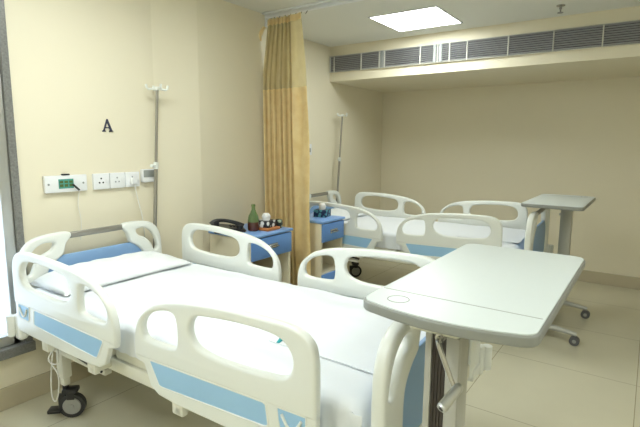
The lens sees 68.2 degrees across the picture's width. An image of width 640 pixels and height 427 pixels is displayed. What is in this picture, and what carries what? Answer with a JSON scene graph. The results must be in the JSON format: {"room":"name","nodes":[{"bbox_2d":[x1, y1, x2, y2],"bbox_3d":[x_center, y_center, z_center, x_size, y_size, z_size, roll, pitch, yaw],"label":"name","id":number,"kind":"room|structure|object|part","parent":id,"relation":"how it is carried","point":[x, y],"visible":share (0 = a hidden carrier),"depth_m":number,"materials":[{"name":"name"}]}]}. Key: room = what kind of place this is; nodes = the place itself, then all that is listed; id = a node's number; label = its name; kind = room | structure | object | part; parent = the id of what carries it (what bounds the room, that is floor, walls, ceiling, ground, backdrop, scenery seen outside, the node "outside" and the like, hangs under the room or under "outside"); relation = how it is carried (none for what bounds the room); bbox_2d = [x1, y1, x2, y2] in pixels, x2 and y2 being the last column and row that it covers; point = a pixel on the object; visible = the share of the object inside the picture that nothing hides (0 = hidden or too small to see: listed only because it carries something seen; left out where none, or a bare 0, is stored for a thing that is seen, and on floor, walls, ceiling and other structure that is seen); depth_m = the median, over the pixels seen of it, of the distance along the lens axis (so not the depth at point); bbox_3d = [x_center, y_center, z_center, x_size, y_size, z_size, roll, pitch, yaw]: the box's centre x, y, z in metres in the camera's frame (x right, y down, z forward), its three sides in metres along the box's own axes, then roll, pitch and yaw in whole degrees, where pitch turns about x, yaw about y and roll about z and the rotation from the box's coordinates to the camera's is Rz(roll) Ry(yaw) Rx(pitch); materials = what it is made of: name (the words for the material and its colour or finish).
{"room":"hospital room","nodes":[
{"label":"hospital room","id":0,"kind":"room"},
{"bbox_2d":[0,0,382,388],"bbox_3d":[-1.264,-0.315,3.506,0.492,2.585,7.700,6,10,35],"label":"wall","id":1,"kind":"structure","parent":0,"point":[76,66],"depth_m":3.29,"materials":[{"name":"paint"}]},
{"bbox_2d":[0,72,23,347],"bbox_3d":[-2.209,-0.129,1.930,0.062,1.940,1.676,6,10,35],"label":"window","id":2,"kind":"structure","parent":1,"relation":"in","point":[7,233],"depth_m":2.62,"materials":[{"name":"white glass"}]},
{"bbox_3d":[-2.001,-0.177,2.271,0.006,1.860,0.820,6,10,35],"label":"pane","id":3,"kind":"part","parent":2,"relation":"part of","materials":[{"name":"clear glass"}]},
{"bbox_2d":[0,0,35,360],"bbox_3d":[-2.249,-0.129,1.948,0.245,2.045,1.770,6,10,35],"label":"trim","id":4,"kind":"structure","parent":1,"relation":"attached to","point":[13,350],"depth_m":2.58,"materials":[{"name":"grey metal"}]},
{"bbox_2d":[42,174,86,239],"bbox_3d":[-1.512,-0.034,2.839,0.055,0.409,0.250,6,10,35],"label":"control panel","id":5,"kind":"object","parent":1,"relation":"attached to","point":[63,182],"visible":0.94,"depth_m":2.81,"materials":[{"name":"white plastic"},{"name":"green glass"},{"name":"dark plastic"}]},
{"bbox_2d":[102,119,112,131],"bbox_3d":[-1.359,-0.563,3.019,0.006,0.080,0.074,6,10,35],"label":"letter","id":6,"kind":"object","parent":1,"relation":"attached to","point":[106,121],"visible":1,"depth_m":3.01,"materials":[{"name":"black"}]},
{"bbox_2d":[92,172,144,236],"bbox_3d":[-1.319,0.011,3.125,0.054,0.560,0.335,6,10,35],"label":"strip","id":7,"kind":"object","parent":1,"relation":"attached to","point":[120,179],"visible":0.94,"depth_m":3.09,"materials":[{"name":"white plastic"}]},
{"bbox_3d":[-1.396,-0.205,3.008,0.022,0.100,0.106,6,10,35],"label":"socket plate","id":8,"kind":"part","parent":7,"relation":"part of","materials":[{"name":"white plastic"}]},
{"bbox_3d":[-1.333,-0.218,3.097,0.022,0.100,0.106,6,10,35],"label":"socket plate","id":9,"kind":"part","parent":7,"relation":"part of","materials":[{"name":"white plastic"}]},
{"bbox_3d":[-1.270,-0.231,3.186,0.022,0.100,0.106,6,10,35],"label":"socket plate","id":10,"kind":"part","parent":7,"relation":"part of","materials":[{"name":"white plastic"}]},
{"bbox_3d":[-1.229,0.036,3.229,0.018,0.481,0.071,3,9,19],"label":"plug cord","id":11,"kind":"part","parent":7,"relation":"part of","materials":[{"name":"white plastic"}]},
{"bbox_2d":[140,169,153,181],"bbox_3d":[-1.194,-0.263,3.276,0.038,0.090,0.100,6,10,35],"label":"thermostat","id":12,"kind":"object","parent":1,"relation":"attached to","point":[146,175],"visible":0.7,"depth_m":3.25,"materials":[{"name":"white plastic"}]},
{"bbox_2d":[0,257,358,411],"bbox_3d":[-1.217,0.914,3.585,0.300,0.130,7.600,6,10,35],"label":"baseboard","id":13,"kind":"structure","parent":1,"relation":"attached to","point":[23,391],"depth_m":2.78,"materials":[{"name":"tile"}]},
{"bbox_2d":[0,257,639,426],"bbox_3d":[0.746,1.243,2.239,5.900,0.100,7.800,6,10,35],"label":"floor","id":14,"kind":"structure","parent":0,"point":[595,382],"depth_m":2.97,"materials":[{"name":"tile"}]},
{"bbox_2d":[6,221,492,426],"bbox_3d":[-0.453,0.666,2.359,2.273,0.989,1.114,6,10,33],"label":"hospital bed","id":15,"kind":"object","parent":14,"relation":"on","point":[228,393],"visible":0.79,"depth_m":1.82,"materials":[{"name":"white plastic"}]},
{"bbox_3d":[-1.483,0.497,2.361,0.084,0.050,0.010,6,10,33],"label":"latch handle","id":16,"kind":"part","parent":15,"relation":"part of","materials":[{"name":"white plastic"}]},
{"bbox_3d":[-1.472,0.494,2.374,0.110,0.079,0.028,6,10,33],"label":"latch panel","id":17,"kind":"part","parent":15,"relation":"part of","materials":[{"name":"blue plastic"}]},
{"bbox_3d":[-1.317,0.609,2.352,0.060,0.125,0.110,6,10,33],"label":"support arm","id":18,"kind":"part","parent":15,"relation":"part of","materials":[{"name":"beige ceramic"}]},
{"bbox_2d":[48,349,59,401],"bbox_3d":[-1.381,0.819,2.481,0.116,0.367,0.039,6,10,35],"label":"hanging cord","id":19,"kind":"object","parent":15,"relation":"hanging from","point":[51,352],"visible":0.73,"depth_m":2.48,"materials":[{"name":"white plastic"}]},
{"bbox_3d":[-1.391,0.780,2.561,0.064,0.310,0.052,6,10,33],"label":"leg","id":20,"kind":"part","parent":15,"relation":"part of","materials":[{"name":"white metal"}]},
{"bbox_3d":[-1.188,0.360,2.163,0.863,0.294,0.036,6,10,33],"label":"rail","id":21,"kind":"part","parent":15,"relation":"part of","materials":[{"name":"white plastic"}]},
{"bbox_3d":[-1.201,0.733,2.377,0.470,0.030,0.040,6,10,33],"label":"lift arm","id":22,"kind":"part","parent":15,"relation":"part of","materials":[{"name":"white metal"}]},
{"bbox_3d":[-1.376,0.365,2.941,0.018,0.302,0.710,6,10,33],"label":"headboard","id":23,"kind":"part","parent":15,"relation":"part of","materials":[{"name":"blue plastic"}]},
{"bbox_3d":[-0.985,0.644,2.132,0.060,0.125,0.110,6,10,33],"label":"support arm","id":24,"kind":"part","parent":15,"relation":"part of","materials":[{"name":"white plastic"}]},
{"bbox_3d":[-0.470,0.659,2.369,2.140,0.060,0.900,6,10,33],"label":"bed frame","id":25,"kind":"part","parent":15,"relation":"part of","materials":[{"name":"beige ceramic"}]},
{"bbox_2d":[145,84,168,248],"bbox_3d":[-1.113,-0.196,3.283,0.136,1.358,0.121,1,8,7],"label":"stand","id":26,"kind":"object","parent":15,"relation":"attached to","point":[155,165],"visible":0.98,"depth_m":3.23,"materials":[{"name":"silver metal"}]},
{"bbox_3d":[-0.507,0.694,1.816,0.060,0.125,0.110,6,10,33],"label":"support arm","id":27,"kind":"part","parent":15,"relation":"part of","materials":[{"name":"beige ceramic"}]},
{"bbox_2d":[36,263,372,426],"bbox_3d":[-0.473,0.502,2.349,2.050,0.144,0.942,6,10,33],"label":"sheet","id":28,"kind":"object","parent":15,"relation":"on","point":[346,391],"visible":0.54,"depth_m":2.16,"materials":[{"name":"white fabric"}]},
{"bbox_2d":[30,251,190,295],"bbox_3d":[-1.202,0.315,2.804,0.375,0.082,0.820,6,10,33],"label":"pillow","id":29,"kind":"object","parent":28,"relation":"on","point":[105,271],"visible":0.87,"depth_m":2.72,"materials":[{"name":"white fabric"}]},
{"bbox_2d":[269,298,425,373],"bbox_3d":[0.188,0.489,1.991,0.500,0.014,0.655,6,10,33],"label":"blanket","id":30,"kind":"object","parent":28,"relation":"on","point":[348,334],"visible":0.56,"depth_m":1.94,"materials":[{"name":"white fabric"}]},
{"bbox_3d":[-0.361,0.447,1.616,0.863,0.294,0.036,6,10,33],"label":"rail","id":31,"kind":"part","parent":15,"relation":"part of","materials":[{"name":"white plastic"}]},
{"bbox_3d":[-0.592,0.235,3.043,0.863,0.294,0.036,6,10,33],"label":"rail","id":32,"kind":"part","parent":15,"relation":"part of","materials":[{"name":"white plastic"}]},
{"bbox_3d":[-0.088,0.643,1.438,0.084,0.050,0.010,6,10,33],"label":"latch handle","id":33,"kind":"part","parent":15,"relation":"part of","materials":[{"name":"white plastic"}]},
{"bbox_3d":[-0.080,0.640,1.453,0.110,0.079,0.028,6,10,33],"label":"latch panel","id":34,"kind":"part","parent":15,"relation":"part of","materials":[{"name":"blue plastic"}]},
{"bbox_3d":[0.234,0.322,2.496,0.863,0.294,0.036,6,10,33],"label":"rail","id":35,"kind":"part","parent":15,"relation":"part of","materials":[{"name":"white plastic"}]},
{"bbox_3d":[0.437,0.555,1.741,0.018,0.302,0.710,6,10,33],"label":"footboard","id":36,"kind":"part","parent":15,"relation":"part of","materials":[{"name":"blue plastic"}]},
{"bbox_2d":[208,223,292,283],"bbox_3d":[-0.528,0.538,3.734,0.471,0.840,0.484,6,10,35],"label":"base cabinet","id":37,"kind":"object","parent":14,"relation":"on","point":[279,240],"visible":0.31,"depth_m":3.59,"materials":[{"name":"blue metal"}]},
{"bbox_2d":[209,219,245,233],"bbox_3d":[-0.702,0.085,3.563,0.271,0.106,0.217,-3,9,-19],"label":"telephone","id":38,"kind":"object","parent":37,"relation":"on","point":[238,226],"visible":0.73,"depth_m":3.54,"materials":[{"name":"black plastic"}]},
{"bbox_2d":[248,204,258,230],"bbox_3d":[-0.508,0.030,3.605,0.090,0.204,0.090,6,10,35],"label":"glass bottle","id":39,"kind":"object","parent":37,"relation":"on","point":[253,219],"visible":1,"depth_m":3.58,"materials":[{"name":"green glass"}]},
{"bbox_3d":[-0.508,0.033,3.605,0.088,0.198,0.088,6,10,35],"label":"glass","id":40,"kind":"part","parent":39,"relation":"part of","materials":[{"name":"green glass"}]},
{"bbox_2d":[259,226,279,231],"bbox_3d":[-0.417,0.112,3.678,0.160,0.022,0.145,6,10,35],"label":"tray","id":41,"kind":"object","parent":37,"relation":"on","point":[274,227],"visible":0.53,"depth_m":3.62,"materials":[{"name":"brown"}]},
{"bbox_2d":[259,213,275,227],"bbox_3d":[-0.418,0.050,3.667,0.115,0.105,0.115,5,10,29],"label":"tissue box","id":42,"kind":"object","parent":41,"relation":"on","point":[265,222],"visible":0.93,"depth_m":3.63,"materials":[{"name":"white paper"}]},
{"bbox_3d":[-0.362,0.246,3.575,0.016,0.157,0.452,6,10,35],"label":"drawer","id":43,"kind":"part","parent":37,"relation":"part of","materials":[{"name":"blue plastic"}]},
{"bbox_3d":[-0.345,0.244,3.562,0.028,0.035,0.110,6,10,35],"label":"drawer handle","id":44,"kind":"part","parent":37,"relation":"part of","materials":[{"name":"silver metal"}]},
{"bbox_2d":[275,219,282,227],"bbox_3d":[-0.321,0.080,3.744,0.067,0.067,0.056,-3,9,-20],"label":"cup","id":45,"kind":"object","parent":37,"relation":"on","point":[279,222],"visible":0.87,"depth_m":3.72,"materials":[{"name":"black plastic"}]},
{"bbox_2d":[309,213,344,278],"bbox_3d":[-0.052,0.452,4.292,0.471,0.855,0.364,6,10,35],"label":"base cabinet","id":46,"kind":"object","parent":14,"relation":"on","point":[328,232],"visible":0.34,"depth_m":4.09,"materials":[{"name":"wood"}]},
{"bbox_2d":[314,203,330,217],"bbox_3d":[0.021,-0.033,4.251,0.120,0.118,0.120,4,9,23],"label":"tissue box","id":47,"kind":"object","parent":46,"relation":"on","point":[321,211],"visible":1,"depth_m":4.21,"materials":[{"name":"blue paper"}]},
{"bbox_3d":[0.110,0.666,4.207,0.016,0.310,0.332,6,10,35],"label":"door","id":48,"kind":"part","parent":46,"relation":"part of","materials":[{"name":"blue plastic"}]},
{"bbox_3d":[0.114,0.153,4.131,0.016,0.157,0.332,6,10,35],"label":"drawer","id":49,"kind":"part","parent":46,"relation":"part of","materials":[{"name":"blue plastic"}]},
{"bbox_3d":[0.131,0.151,4.119,0.028,0.035,0.110,6,10,35],"label":"drawer handle","id":50,"kind":"part","parent":46,"relation":"part of","materials":[{"name":"silver metal"}]},
{"bbox_2d":[309,190,553,276],"bbox_3d":[0.917,0.354,4.550,2.273,0.989,1.114,6,10,33],"label":"hospital bed","id":51,"kind":"object","parent":14,"relation":"on","point":[433,244],"visible":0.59,"depth_m":4.17,"materials":[{"name":"white plastic"}]},
{"bbox_3d":[-0.016,0.055,5.118,0.018,0.302,0.710,6,10,33],"label":"headboard","id":52,"kind":"part","parent":51,"relation":"part of","materials":[{"name":"blue plastic"}]},
{"bbox_2d":[336,113,347,200],"bbox_3d":[0.244,-0.498,5.517,0.128,1.326,0.189,1,8,7],"label":"stand","id":53,"kind":"object","parent":51,"relation":"attached to","point":[341,115],"visible":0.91,"depth_m":5.48,"materials":[{"name":"silver metal"}]},
{"bbox_3d":[0.184,0.050,4.343,0.863,0.294,0.036,6,10,33],"label":"rail","id":54,"kind":"part","parent":51,"relation":"part of","materials":[{"name":"white plastic"}]},
{"bbox_3d":[0.168,0.423,4.556,0.470,0.030,0.040,6,10,33],"label":"lift arm","id":55,"kind":"part","parent":51,"relation":"part of","materials":[{"name":"white metal"}]},
{"bbox_3d":[0.766,-0.076,5.231,0.863,0.294,0.036,6,10,33],"label":"rail","id":56,"kind":"part","parent":51,"relation":"part of","materials":[{"name":"white plastic"}]},
{"bbox_3d":[0.900,0.347,4.560,2.140,0.060,0.900,6,10,33],"label":"bed frame","id":57,"kind":"part","parent":51,"relation":"part of","materials":[{"name":"white metal"}]},
{"bbox_2d":[344,215,524,250],"bbox_3d":[0.897,0.190,4.540,2.050,0.144,0.942,6,10,33],"label":"mattress","id":58,"kind":"object","parent":51,"relation":"on","point":[390,225],"visible":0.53,"depth_m":4.44,"materials":[{"name":"white fabric"}]},
{"bbox_2d":[313,208,365,219],"bbox_3d":[0.162,0.005,4.982,0.370,0.082,0.780,6,10,33],"label":"pillow","id":59,"kind":"object","parent":58,"relation":"on","point":[334,211],"visible":0.35,"depth_m":4.96,"materials":[{"name":"white fabric"}]},
{"bbox_2d":[456,226,524,242],"bbox_3d":[1.555,0.178,4.179,0.500,0.014,0.686,6,10,33],"label":"sheet","id":60,"kind":"object","parent":58,"relation":"on","point":[510,235],"visible":0.68,"depth_m":4.15,"materials":[{"name":"white fabric"}]},
{"bbox_3d":[1.019,0.135,3.808,0.863,0.294,0.036,6,10,33],"label":"rail","id":61,"kind":"part","parent":51,"relation":"part of","materials":[{"name":"white plastic"}]},
{"bbox_3d":[1.601,0.009,4.697,0.863,0.294,0.036,6,10,33],"label":"rail","id":62,"kind":"part","parent":51,"relation":"part of","materials":[{"name":"white plastic"}]},
{"bbox_3d":[1.816,0.241,3.945,0.018,0.302,0.710,6,10,33],"label":"footboard","id":63,"kind":"part","parent":51,"relation":"part of","materials":[{"name":"blue plastic"}]},
{"bbox_2d":[364,244,584,426],"bbox_3d":[0.520,0.737,1.542,0.530,1.101,0.936,6,10,35],"label":"table","id":64,"kind":"object","parent":14,"relation":"on","point":[477,292],"visible":1,"depth_m":1.24,"materials":[{"name":"grey plastic"}]},
{"bbox_2d":[521,194,595,345],"bbox_3d":[1.996,0.407,3.996,0.530,1.061,0.936,6,10,35],"label":"table","id":65,"kind":"object","parent":14,"relation":"on","point":[567,204],"visible":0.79,"depth_m":3.99,"materials":[{"name":"grey"}]},
{"bbox_2d":[224,0,639,46],"bbox_3d":[0.766,-1.413,1.849,5.900,0.100,7.800,6,10,35],"label":"ceiling","id":66,"kind":"structure","parent":0,"point":[345,24],"depth_m":3.89,"materials":[{"name":"paint"}]},
{"bbox_2d":[262,0,363,27],"bbox_3d":[1.407,-1.433,2.705,4.626,0.100,0.090,6,10,35],"label":"track","id":67,"kind":"object","parent":66,"relation":"attached to","point":[326,3],"visible":0.87,"depth_m":3.75,"materials":[{"name":"white metal"}]},
{"bbox_2d":[259,10,310,285],"bbox_3d":[-0.275,-0.427,4.008,0.589,2.435,0.104,7,10,36],"label":"curtain","id":68,"kind":"object","parent":67,"relation":"hanging from","point":[285,105],"visible":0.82,"depth_m":3.96,"materials":[{"name":"yellow fabric"},{"name":"mesh fabric"}]},
{"bbox_3d":[1.409,-1.467,2.696,4.620,0.030,0.086,6,10,35],"label":"rail","id":69,"kind":"part","parent":67,"relation":"part of","materials":[{"name":"white metal"}]},
{"bbox_2d":[368,5,462,31],"bbox_3d":[0.844,-1.694,4.136,0.620,0.008,0.620,6,10,35],"label":"recessed light","id":70,"kind":"object","parent":66,"relation":"in","point":[432,16],"visible":1,"depth_m":4.11,"materials":[{"name":"white plastic"}]},
{"bbox_2d":[556,4,564,13],"bbox_3d":[1.878,-1.595,3.687,0.064,0.058,0.064,6,10,35],"label":"sprinkler","id":71,"kind":"object","parent":66,"relation":"attached to","point":[560,6],"visible":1,"depth_m":3.68,"materials":[{"name":"silver metal"}]},
{"bbox_2d":[380,76,639,277],"bbox_3d":[3.051,-0.518,5.106,5.500,2.585,0.100,6,10,35],"label":"wall","id":72,"kind":"structure","parent":0,"point":[519,143],"depth_m":5.46,"materials":[{"name":"paint"}]},
{"bbox_2d":[330,6,639,91],"bbox_3d":[2.697,-1.523,4.350,5.400,0.382,1.300,6,10,35],"label":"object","id":73,"kind":"structure","parent":72,"relation":"attached to","point":[621,61],"depth_m":4.54,"materials":[{"name":"paint"}]},
{"bbox_2d":[329,20,639,72],"bbox_3d":[1.954,-1.479,4.061,4.492,0.182,0.034,6,10,35],"label":"air vent","id":74,"kind":"object","parent":73,"relation":"in","point":[625,32],"visible":1,"depth_m":4.28,"materials":[{"name":"grey metal"}]},
{"bbox_3d":[0.648,-1.621,4.957,0.028,0.166,0.011,6,10,35],"label":"damper plate","id":75,"kind":"part","parent":74,"relation":"part of","materials":[{"name":"grey metal"}]},
{"bbox_3d":[1.123,-1.568,4.628,0.028,0.166,0.011,6,10,35],"label":"damper plate","id":76,"kind":"part","parent":74,"relation":"part of","materials":[{"name":"grey metal"}]},
{"bbox_3d":[1.172,-1.563,4.593,0.028,0.166,0.011,6,10,35],"label":"damper plate","id":77,"kind":"part","parent":74,"relation":"part of","materials":[{"name":"grey metal"}]},
{"bbox_2d":[577,270,639,289],"bbox_3d":[3.055,0.708,5.208,5.388,0.130,0.012,6,10,35],"label":"baseboard","id":78,"kind":"structure","parent":72,"relation":"attached to","point":[630,282],"depth_m":5.13,"materials":[{"name":"tile"}]}
]}

